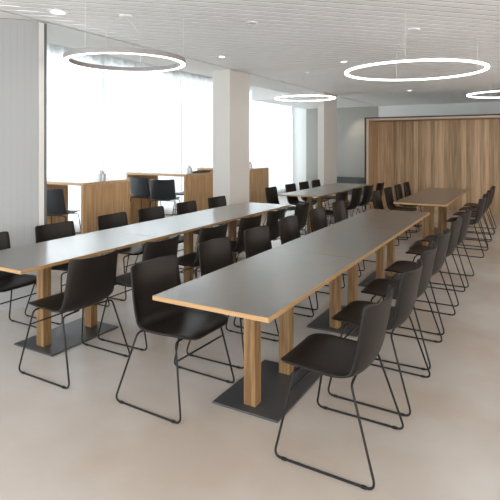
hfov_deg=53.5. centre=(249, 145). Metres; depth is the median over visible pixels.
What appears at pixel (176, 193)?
bar stool
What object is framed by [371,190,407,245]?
shell chair
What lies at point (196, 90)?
curtain
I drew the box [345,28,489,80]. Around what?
lamp
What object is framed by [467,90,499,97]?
diffuser
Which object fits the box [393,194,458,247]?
dining table
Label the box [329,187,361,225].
shell chair
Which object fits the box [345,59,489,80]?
diffuser
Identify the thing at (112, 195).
table
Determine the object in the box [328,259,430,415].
shell chair
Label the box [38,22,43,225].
trim
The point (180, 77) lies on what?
window
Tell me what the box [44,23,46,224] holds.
trim
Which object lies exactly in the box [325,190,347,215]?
shell chair
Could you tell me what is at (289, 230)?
shell chair
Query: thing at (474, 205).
shell chair
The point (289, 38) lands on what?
ceiling
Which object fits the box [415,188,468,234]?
dining table
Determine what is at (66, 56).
diffuser
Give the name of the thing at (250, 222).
shell chair
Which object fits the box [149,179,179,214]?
bar stool
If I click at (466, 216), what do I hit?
shell chair
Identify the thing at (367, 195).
shell chair
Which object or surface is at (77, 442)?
floor
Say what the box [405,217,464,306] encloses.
shell chair
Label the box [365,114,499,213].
wall
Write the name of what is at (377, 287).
shell chair
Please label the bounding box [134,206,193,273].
shell chair
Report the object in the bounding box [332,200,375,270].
shell chair
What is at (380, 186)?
shell chair
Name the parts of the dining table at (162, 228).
leg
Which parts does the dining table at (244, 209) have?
leg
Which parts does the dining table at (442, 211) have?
plate, leg, leg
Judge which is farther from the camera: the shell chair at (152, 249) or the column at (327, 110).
the column at (327, 110)
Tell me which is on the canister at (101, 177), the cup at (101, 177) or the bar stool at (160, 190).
the cup at (101, 177)
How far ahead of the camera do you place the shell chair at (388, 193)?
8.91 m
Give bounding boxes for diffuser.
[63,52,184,71]
[275,95,335,100]
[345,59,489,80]
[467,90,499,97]
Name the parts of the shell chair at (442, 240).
sled leg, sled leg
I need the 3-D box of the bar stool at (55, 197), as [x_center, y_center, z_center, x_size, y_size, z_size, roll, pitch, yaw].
[-2.751,1.091,7.099,0.574,0.983,0.539,0,0,14]
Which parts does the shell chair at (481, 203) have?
sled leg, sled leg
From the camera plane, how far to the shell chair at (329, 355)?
2.52 m
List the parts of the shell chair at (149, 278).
sled leg, sled leg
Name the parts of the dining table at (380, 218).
plate, leg, leg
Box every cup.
[98,174,105,180]
[186,168,191,173]
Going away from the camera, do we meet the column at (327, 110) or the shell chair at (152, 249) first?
the shell chair at (152, 249)
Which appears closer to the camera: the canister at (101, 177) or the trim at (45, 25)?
the trim at (45, 25)
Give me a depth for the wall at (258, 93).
13.22 m
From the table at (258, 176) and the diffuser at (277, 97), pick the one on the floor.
the table at (258, 176)
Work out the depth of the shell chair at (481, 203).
7.11 m
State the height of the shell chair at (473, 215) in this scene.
0.823 m
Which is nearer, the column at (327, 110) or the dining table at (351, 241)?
the dining table at (351, 241)
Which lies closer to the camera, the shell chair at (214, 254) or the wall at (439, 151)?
the shell chair at (214, 254)
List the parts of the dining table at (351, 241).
plate, leg, leg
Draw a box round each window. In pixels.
[47,43,181,232]
[180,77,181,189]
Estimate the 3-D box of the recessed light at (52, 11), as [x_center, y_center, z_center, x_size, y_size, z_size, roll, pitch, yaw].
[-1.745,-1.212,4.514,0.176,0.012,0.176,0,0,30]
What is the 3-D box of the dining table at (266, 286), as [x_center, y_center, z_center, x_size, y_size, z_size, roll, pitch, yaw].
[0.133,1.212,3.232,0.732,0.740,1.459,0,0,30]
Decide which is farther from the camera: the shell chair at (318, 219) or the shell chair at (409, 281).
the shell chair at (318, 219)
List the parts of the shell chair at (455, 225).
sled leg, sled leg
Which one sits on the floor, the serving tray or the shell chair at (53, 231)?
the shell chair at (53, 231)
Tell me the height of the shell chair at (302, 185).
0.823 m
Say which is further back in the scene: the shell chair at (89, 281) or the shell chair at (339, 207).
the shell chair at (339, 207)
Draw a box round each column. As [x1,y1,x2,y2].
[213,69,248,235]
[318,93,336,209]
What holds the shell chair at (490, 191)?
on the floor
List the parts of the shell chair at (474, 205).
sled leg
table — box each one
[0,230,158,356]
[47,176,129,233]
[102,213,237,283]
[126,170,212,224]
[153,249,358,422]
[189,202,289,262]
[197,166,268,202]
[272,224,403,336]
[279,188,347,234]
[314,183,368,223]
[335,209,429,286]
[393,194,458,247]
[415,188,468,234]
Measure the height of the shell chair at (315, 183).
0.823 m
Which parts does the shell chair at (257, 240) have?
sled leg, sled leg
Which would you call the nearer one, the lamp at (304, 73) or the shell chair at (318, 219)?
the shell chair at (318, 219)
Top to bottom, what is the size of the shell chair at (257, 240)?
0.823 m
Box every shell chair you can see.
[0,231,36,327]
[18,248,129,388]
[25,221,109,324]
[97,212,143,300]
[98,234,178,350]
[116,255,234,423]
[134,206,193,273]
[176,200,199,271]
[177,222,226,277]
[186,236,278,368]
[208,196,244,251]
[230,213,261,262]
[233,225,313,335]
[236,207,284,258]
[263,186,295,236]
[274,284,403,489]
[278,215,328,309]
[285,183,315,228]
[294,201,309,234]
[299,181,328,223]
[309,207,360,287]
[311,179,334,220]
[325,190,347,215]
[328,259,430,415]
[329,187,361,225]
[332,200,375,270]
[346,184,372,216]
[356,182,383,214]
[361,241,442,369]
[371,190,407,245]
[384,187,416,237]
[385,228,455,334]
[394,184,421,231]
[402,182,421,225]
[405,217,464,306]
[421,209,473,287]
[445,196,487,257]
[453,192,491,247]
[458,189,493,239]
[464,186,495,233]
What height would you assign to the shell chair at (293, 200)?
0.823 m
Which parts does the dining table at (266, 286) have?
leg, plate, leg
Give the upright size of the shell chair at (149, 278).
0.823 m
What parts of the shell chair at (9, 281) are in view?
sled leg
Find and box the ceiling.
[0,0,499,108]
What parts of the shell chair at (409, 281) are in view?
sled leg, sled leg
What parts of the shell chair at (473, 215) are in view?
sled leg, sled leg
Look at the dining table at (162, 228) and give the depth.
5.34 m
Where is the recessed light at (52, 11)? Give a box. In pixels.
[48,9,67,14]
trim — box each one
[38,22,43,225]
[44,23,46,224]
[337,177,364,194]
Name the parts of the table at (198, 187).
panel, panel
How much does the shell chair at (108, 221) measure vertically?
0.823 m
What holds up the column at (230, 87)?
on the floor
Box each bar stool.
[47,189,80,232]
[129,177,160,206]
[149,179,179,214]
[172,191,183,215]
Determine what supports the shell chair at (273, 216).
on the floor
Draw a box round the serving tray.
[192,171,209,172]
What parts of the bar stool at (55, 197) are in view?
sled leg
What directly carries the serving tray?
on the table at (198, 187)
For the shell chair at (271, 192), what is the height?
0.823 m
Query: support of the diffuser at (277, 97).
attached to the lamp at (304, 73)
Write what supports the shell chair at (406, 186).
on the floor
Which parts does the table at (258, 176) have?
panel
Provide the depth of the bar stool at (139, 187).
9.24 m
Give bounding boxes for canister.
[98,170,105,180]
[186,165,191,173]
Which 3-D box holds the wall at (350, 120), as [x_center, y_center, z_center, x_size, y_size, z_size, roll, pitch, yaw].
[6.244,-0.117,14.356,11.350,3.400,0.170,0,0,30]
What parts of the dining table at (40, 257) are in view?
leg, plate, leg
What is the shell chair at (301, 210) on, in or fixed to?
on the floor
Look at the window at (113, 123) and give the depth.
9.51 m
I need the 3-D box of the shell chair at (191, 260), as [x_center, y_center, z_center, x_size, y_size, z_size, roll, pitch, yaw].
[-0.512,1.171,4.848,0.536,0.823,0.574,0,0,31]
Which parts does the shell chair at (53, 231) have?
sled leg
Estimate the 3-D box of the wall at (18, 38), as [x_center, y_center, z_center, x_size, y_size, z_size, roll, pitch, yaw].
[-3.133,0.184,4.555,2.196,2.796,0.140,0,0,-19]
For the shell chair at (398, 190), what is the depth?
9.55 m
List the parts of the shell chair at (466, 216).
sled leg, sled leg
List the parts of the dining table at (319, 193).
leg, leg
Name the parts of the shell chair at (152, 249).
sled leg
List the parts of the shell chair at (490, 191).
sled leg, sled leg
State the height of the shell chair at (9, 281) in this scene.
0.823 m
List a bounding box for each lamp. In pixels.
[63,14,185,71]
[275,72,335,100]
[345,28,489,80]
[467,70,499,97]
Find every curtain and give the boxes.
[181,71,212,170]
[249,85,292,193]
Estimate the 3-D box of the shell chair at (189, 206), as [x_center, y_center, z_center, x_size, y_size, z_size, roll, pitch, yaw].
[-0.678,1.171,6.554,0.536,0.823,0.572,0,0,28]
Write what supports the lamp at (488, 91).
hanging from the ceiling
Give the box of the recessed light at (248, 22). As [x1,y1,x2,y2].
[246,21,256,24]
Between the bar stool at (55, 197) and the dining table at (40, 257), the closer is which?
the dining table at (40, 257)
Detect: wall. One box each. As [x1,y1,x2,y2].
[0,18,37,310]
[252,86,306,99]
[292,102,499,190]
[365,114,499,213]
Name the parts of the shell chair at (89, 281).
sled leg, sled leg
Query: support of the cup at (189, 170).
on the canister at (189, 169)
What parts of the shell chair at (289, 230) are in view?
sled leg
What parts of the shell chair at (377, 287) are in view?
sled leg, sled leg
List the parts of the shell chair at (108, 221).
sled leg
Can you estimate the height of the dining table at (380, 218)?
0.740 m
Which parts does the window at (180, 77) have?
pane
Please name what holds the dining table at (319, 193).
on the floor
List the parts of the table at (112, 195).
panel, panel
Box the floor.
[0,192,499,499]
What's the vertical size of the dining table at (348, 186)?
0.740 m
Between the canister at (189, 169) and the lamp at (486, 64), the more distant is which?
the canister at (189, 169)
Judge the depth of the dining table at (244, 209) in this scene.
6.38 m
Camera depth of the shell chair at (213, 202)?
7.35 m
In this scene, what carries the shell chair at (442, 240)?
on the floor
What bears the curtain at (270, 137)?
hanging from the ceiling
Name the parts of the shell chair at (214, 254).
sled leg, sled leg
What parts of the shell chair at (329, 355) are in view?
sled leg, sled leg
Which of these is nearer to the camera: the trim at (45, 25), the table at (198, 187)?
the trim at (45, 25)
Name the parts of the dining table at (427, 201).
plate, leg, leg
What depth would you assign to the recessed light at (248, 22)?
4.92 m
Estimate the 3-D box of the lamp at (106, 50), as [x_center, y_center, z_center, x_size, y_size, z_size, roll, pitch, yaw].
[-1.164,-0.991,4.660,1.110,0.452,1.110,0,0,30]

